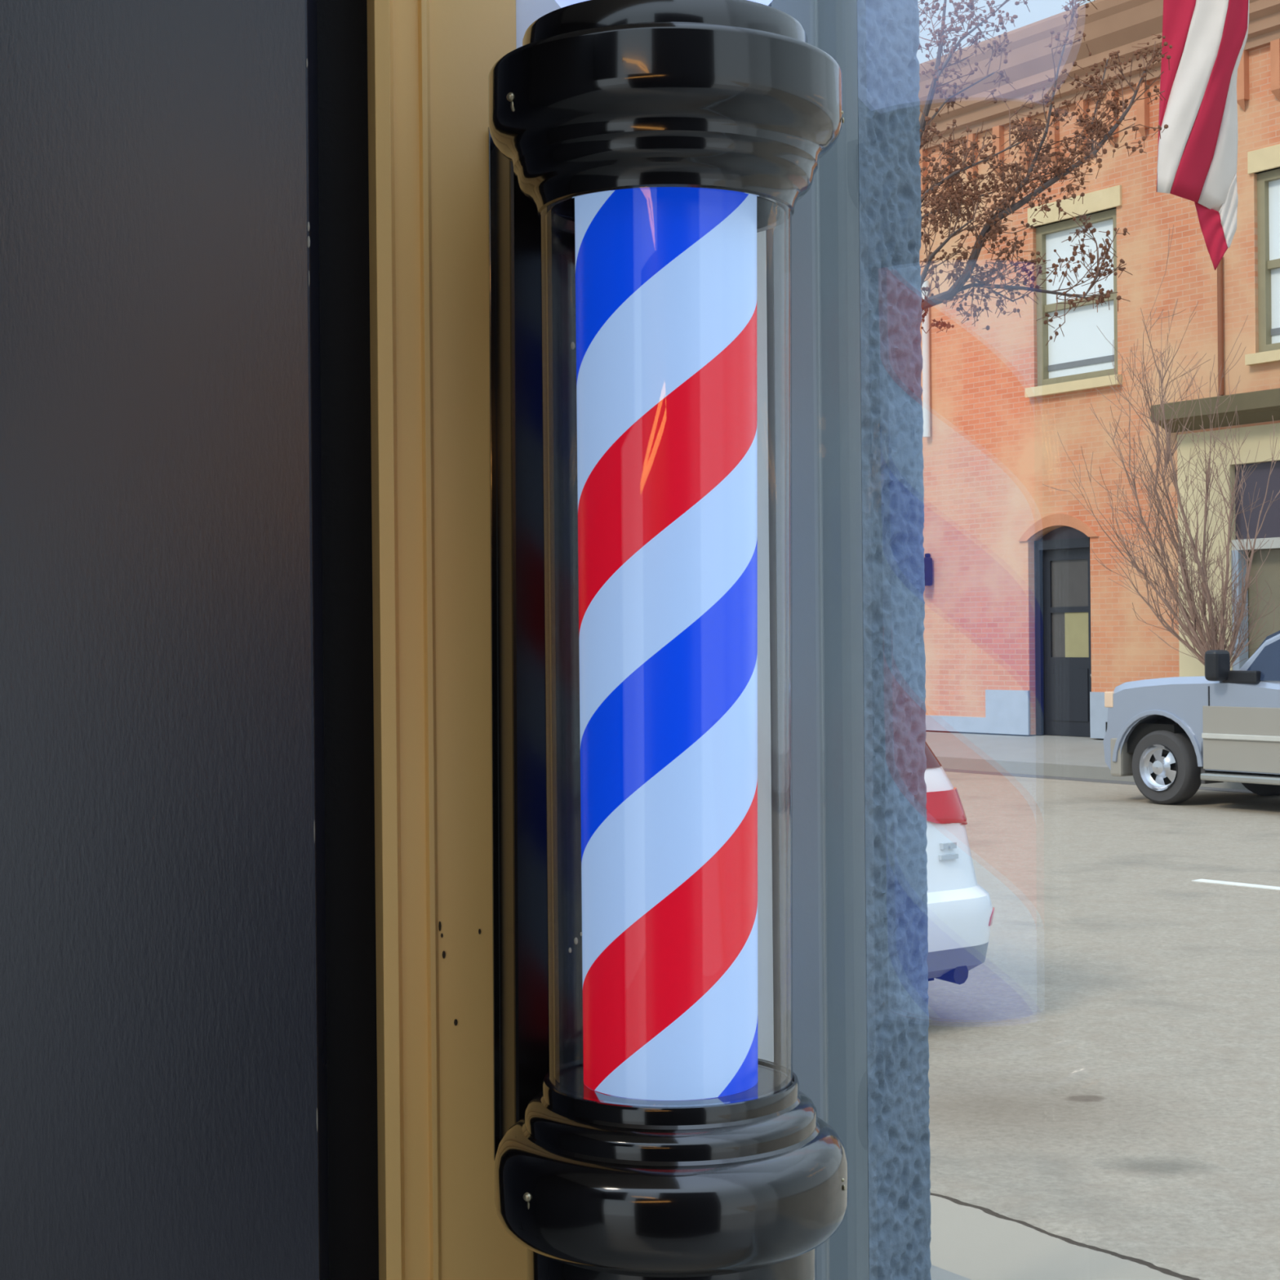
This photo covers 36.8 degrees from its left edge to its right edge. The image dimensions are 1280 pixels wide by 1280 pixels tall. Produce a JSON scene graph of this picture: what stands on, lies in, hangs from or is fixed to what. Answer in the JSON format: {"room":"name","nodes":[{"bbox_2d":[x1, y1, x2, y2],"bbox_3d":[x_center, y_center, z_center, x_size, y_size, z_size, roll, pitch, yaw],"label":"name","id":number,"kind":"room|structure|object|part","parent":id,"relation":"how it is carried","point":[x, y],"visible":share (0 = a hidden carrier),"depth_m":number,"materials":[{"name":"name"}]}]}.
{"room":"town street sidewalk","nodes":[
{"label":"town street sidewalk","id":0,"kind":"room"},
{"bbox_2d":[0,0,328,1279],"bbox_3d":[-1.360,-0.092,1.552,2.200,3.290,0.050,-1,0,0],"label":"door","id":1,"kind":"structure","parent":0,"point":[163,1058],"depth_m":1.53,"materials":[{"name":"grey paint"}]},
{"bbox_2d":[316,0,378,1279],"bbox_3d":[-0.244,-0.103,1.593,0.051,3.290,0.030,-1,0,-14],"label":"door frame","id":2,"kind":"structure","parent":1,"relation":"attached to","point":[342,24],"depth_m":1.58,"materials":[{"name":"black paint"}]},
{"bbox_2d":[366,0,527,1279],"bbox_3d":[-0.159,-0.103,1.573,0.116,3.290,0.061,-1,0,-14],"label":"trim","id":3,"kind":"structure","parent":1,"relation":"attached to","point":[430,63],"depth_m":1.55,"materials":[{"name":"beige paint"}]},
{"bbox_2d":[857,0,931,1279],"bbox_3d":[0.225,-0.107,1.840,0.133,3.290,0.440,-1,0,0],"label":"wall","id":4,"kind":"structure","parent":0,"point":[890,204],"depth_m":1.66,"materials":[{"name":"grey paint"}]},
{"bbox_2d":[515,0,780,1064],"bbox_3d":[0.006,-0.105,1.611,0.222,3.290,0.030,-1,0,-14],"label":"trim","id":5,"kind":"structure","parent":4,"relation":"attached to","point":[527,11],"depth_m":1.62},
{"bbox_2d":[488,0,848,1279],"bbox_3d":[0.013,-0.025,1.427,0.260,1.234,0.314,-1,0,-14],"label":"pole","id":6,"kind":"object","parent":4,"relation":"attached to","point":[640,151],"visible":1,"depth_m":1.34,"materials":[{"name":"multicoloured plastic"}]},
{"bbox_3d":[-0.015,0.002,1.579,0.220,0.837,0.006,-1,0,-14],"label":"mounting plate","id":7,"kind":"part","parent":6,"relation":"part of","materials":[{"name":"black ceramic"}]},
{"bbox_3d":[0.018,-0.541,1.400,0.210,0.202,0.210,0,0,0],"label":"globe","id":8,"kind":"part","parent":6,"relation":"part of"},
{"bbox_3d":[0.023,0.510,1.400,0.210,0.163,0.210,0,0,0],"label":"casing","id":9,"kind":"part","parent":6,"relation":"part of","materials":[{"name":"black ceramic"}]},
{"bbox_2d":[756,230,773,1062],"bbox_3d":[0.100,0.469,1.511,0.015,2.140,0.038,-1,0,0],"label":"glass cylinder","id":10,"kind":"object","parent":4,"relation":"attached to","point":[765,933],"depth_m":1.50,"materials":[{"name":"clear glass"}]},
{"bbox_2d":[930,1264,971,1279],"bbox_3d":[-2.820,1.652,1.676,9.281,0.170,18.002,-1,0,-35],"label":"floor","id":11,"kind":"structure","parent":0,"point":[936,1273],"depth_m":4.63,"materials":[{"name":"concrete"}]},
{"bbox_3d":[-1.387,-0.092,1.681,3.028,3.290,0.146,-1,0,0],"label":"wall","id":12,"kind":"structure","parent":0,"visible":0},
{"bbox_2d":[770,0,869,1279],"bbox_3d":[0.758,-0.112,0.944,0.199,3.290,2.093,-1,0,-42],"label":"window","id":13,"kind":"structure","parent":12,"relation":"in","point":[829,1001],"depth_m":1.62,"materials":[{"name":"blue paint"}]},
{"label":"outside","id":14,"kind":"structure","parent":0,"visible":0},
{"bbox_2d":[927,771,1279,1279],"bbox_3d":[-0.144,1.841,18.206,14.071,0.300,90.012,-1,0,-35],"label":"street","id":15,"kind":"structure","parent":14,"point":[1104,1086],"depth_m":7.92,"materials":[{"name":"grey asphalt"}]},
{"bbox_2d":[924,742,994,984],"bbox_3d":[-0.381,0.864,9.687,1.840,1.660,4.450,-1,0,-35],"label":"car","id":16,"kind":"object","parent":15,"relation":"on","point":[960,911],"visible":0.04,"depth_m":8.28,"materials":[{"name":"white metal"}]},
{"bbox_2d":[926,787,967,824],"bbox_3d":[1.330,0.735,8.408,0.125,0.155,0.485,-1,0,37],"label":"tail lamp","id":17,"kind":"object","parent":16,"relation":"attached to","point":[944,805],"depth_m":8.35,"materials":[{"name":"red plastic"}]},
{"bbox_2d":[935,755,1248,790],"bbox_3d":[5.689,1.636,22.296,0.180,0.300,90.011,-1,0,-35],"label":"kerb","id":18,"kind":"object","parent":15,"relation":"on","point":[1016,766],"visible":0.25,"depth_m":23.34,"materials":[{"name":"concrete"}]},
{"bbox_2d":[942,768,1279,795],"bbox_3d":[5.464,1.644,22.138,0.330,0.020,90.011,-1,0,-35],"label":"gutter","id":19,"kind":"object","parent":15,"relation":"on","point":[1211,788],"visible":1,"depth_m":22.62,"materials":[{"name":"grey concrete"}]},
{"bbox_2d":[1102,630,1279,804],"bbox_3d":[7.079,0.684,18.000,2.240,1.877,5.599,-1,0,-35],"label":"pickup truck","id":20,"kind":"object","parent":15,"relation":"on","point":[1175,735],"visible":1,"depth_m":18.73,"materials":[{"name":"silver metal"}]},
{"bbox_2d":[1204,649,1260,683],"bbox_3d":[5.649,0.253,18.357,0.462,0.320,0.401,-1,0,0],"label":"mirror","id":21,"kind":"object","parent":20,"relation":"attached to","point":[1217,662],"depth_m":18.35,"materials":[{"name":"black plastic"}]},
{"bbox_3d":[6.135,0.922,17.692,0.027,0.050,2.351,-1,0,-35],"label":"moulding","id":22,"kind":"part","parent":20,"relation":"part of","materials":[{"name":"silver metal"}]},
{"bbox_3d":[6.149,0.939,17.703,0.017,0.614,2.355,-1,0,-35],"label":"panel","id":23,"kind":"part","parent":20,"relation":"part of","materials":[{"name":"grey metal"}]},
{"bbox_2d":[1191,879,1279,890],"bbox_3d":[4.122,1.648,12.861,0.120,0.006,0.916,-1,0,-40],"label":"road marking","id":24,"kind":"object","parent":15,"relation":"on","point":[1207,881],"visible":1,"depth_m":12.94,"materials":[{"name":"paint"}]},
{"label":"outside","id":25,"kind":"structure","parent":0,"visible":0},
{"bbox_2d":[925,730,1106,765],"bbox_3d":[6.855,1.540,23.113,2.670,0.470,90.011,-1,0,-35],"label":"sidewalk","id":26,"kind":"structure","parent":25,"point":[1086,750],"depth_m":25.45,"materials":[{"name":"concrete"}]},
{"bbox_2d":[917,0,1172,346],"bbox_3d":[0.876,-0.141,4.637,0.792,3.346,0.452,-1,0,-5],"label":"street tree","id":27,"kind":"object","parent":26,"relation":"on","point":[992,227],"visible":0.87,"depth_m":4.60,"materials":[{"name":"brown plant"}]},
{"bbox_2d":[918,0,1279,738],"bbox_3d":[8.018,-3.519,27.763,6.550,9.636,10.248,-1,0,-35],"label":"brick building","id":28,"kind":"structure","parent":26,"relation":"on","point":[1026,632],"depth_m":25.88,"materials":[{"name":"brick"}]},
{"bbox_3d":[5.906,-0.033,26.424,0.200,2.703,1.127,-1,0,-35],"label":"door","id":29,"kind":"part","parent":28,"relation":"part of","materials":[{"name":"blue paint"}]},
{"bbox_3d":[5.929,0.032,26.440,0.085,2.573,0.927,-1,0,-35],"label":"door","id":30,"kind":"part","parent":28,"relation":"part of","materials":[{"name":"blue paint"}]},
{"bbox_3d":[5.935,-0.431,26.447,0.020,1.338,0.687,-1,0,-35],"label":"door pane","id":31,"kind":"part","parent":28,"relation":"part of","materials":[{"name":"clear glass"}]},
{"bbox_3d":[5.890,-3.434,26.036,0.180,0.130,1.650,-1,0,-35],"label":"window sill","id":32,"kind":"part","parent":28,"relation":"part of","materials":[{"name":"beige stone"}]},
{"bbox_3d":[6.010,-4.592,26.128,0.100,0.100,1.270,-1,0,-35],"label":"meeting rail","id":33,"kind":"part","parent":28,"relation":"part of","materials":[{"name":"green paint"}]},
{"bbox_3d":[6.005,-5.131,26.128,0.020,0.977,1.270,-1,0,-35],"label":"pane","id":34,"kind":"part","parent":28,"relation":"part of","materials":[{"name":"white glass"}]},
{"bbox_3d":[6.039,-4.077,26.145,0.020,0.932,1.270,-1,0,-35],"label":"pane","id":35,"kind":"part","parent":28,"relation":"part of","materials":[{"name":"white glass"}]},
{"bbox_3d":[6.028,-3.770,26.135,0.015,0.080,1.270,-1,0,-35],"label":"blind rail","id":36,"kind":"part","parent":28,"relation":"part of","materials":[{"name":"grey plastic"}]},
{"bbox_3d":[5.684,-7.780,26.156,0.950,1.070,10.248,-1,0,-35],"label":"cornice","id":37,"kind":"part","parent":28,"relation":"part of","materials":[{"name":"paint"}]},
{"bbox_3d":[7.496,-0.183,23.997,0.180,1.874,0.100,-1,0,-35],"label":"window post","id":38,"kind":"part","parent":28,"relation":"part of","materials":[{"name":"paint"}]},
{"bbox_3d":[8.152,-1.726,23.058,0.040,0.939,2.407,-1,0,-35],"label":"transom pane","id":39,"kind":"part","parent":28,"relation":"part of","materials":[{"name":"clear glass"}]},
{"bbox_3d":[7.996,-3.454,23.031,0.180,0.130,1.650,-1,0,-35],"label":"window sill","id":40,"kind":"part","parent":28,"relation":"part of","materials":[{"name":"beige stone"}]},
{"bbox_3d":[8.288,-0.191,23.094,0.040,1.874,2.327,-1,0,-35],"label":"display pane","id":41,"kind":"part","parent":28,"relation":"part of","materials":[{"name":"beige glass"}]},
{"bbox_3d":[8.116,-4.612,23.123,0.100,0.100,1.270,-1,0,-35],"label":"meeting rail","id":42,"kind":"part","parent":28,"relation":"part of","materials":[{"name":"green paint"}]},
{"bbox_3d":[8.111,-5.151,23.123,0.020,0.977,1.270,-1,0,-35],"label":"pane","id":43,"kind":"part","parent":28,"relation":"part of","materials":[{"name":"white glass"}]},
{"bbox_3d":[8.145,-4.097,23.140,0.020,0.932,1.270,-1,0,-35],"label":"pane","id":44,"kind":"part","parent":28,"relation":"part of","materials":[{"name":"white glass"}]},
{"bbox_3d":[8.134,-3.790,23.130,0.015,0.080,1.270,-1,0,-35],"label":"blind rail","id":45,"kind":"part","parent":28,"relation":"part of","materials":[{"name":"grey plastic"}]},
{"bbox_2d":[1042,225,1279,667],"bbox_3d":[6.392,-1.762,23.017,1.900,6.361,3.343,-1,0,-35],"label":"bare tree","id":46,"kind":"object","parent":26,"relation":"on","point":[1202,645],"visible":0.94,"depth_m":22.68,"materials":[{"name":"brown plant"}]},
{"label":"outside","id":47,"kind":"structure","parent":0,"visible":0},
{"bbox_2d":[1155,0,1248,270],"bbox_3d":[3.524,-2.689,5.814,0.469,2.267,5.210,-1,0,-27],"label":"flag","id":48,"kind":"object","parent":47,"point":[1197,150],"visible":0.98,"depth_m":7.99,"materials":[{"name":"red fabric"}]}
]}

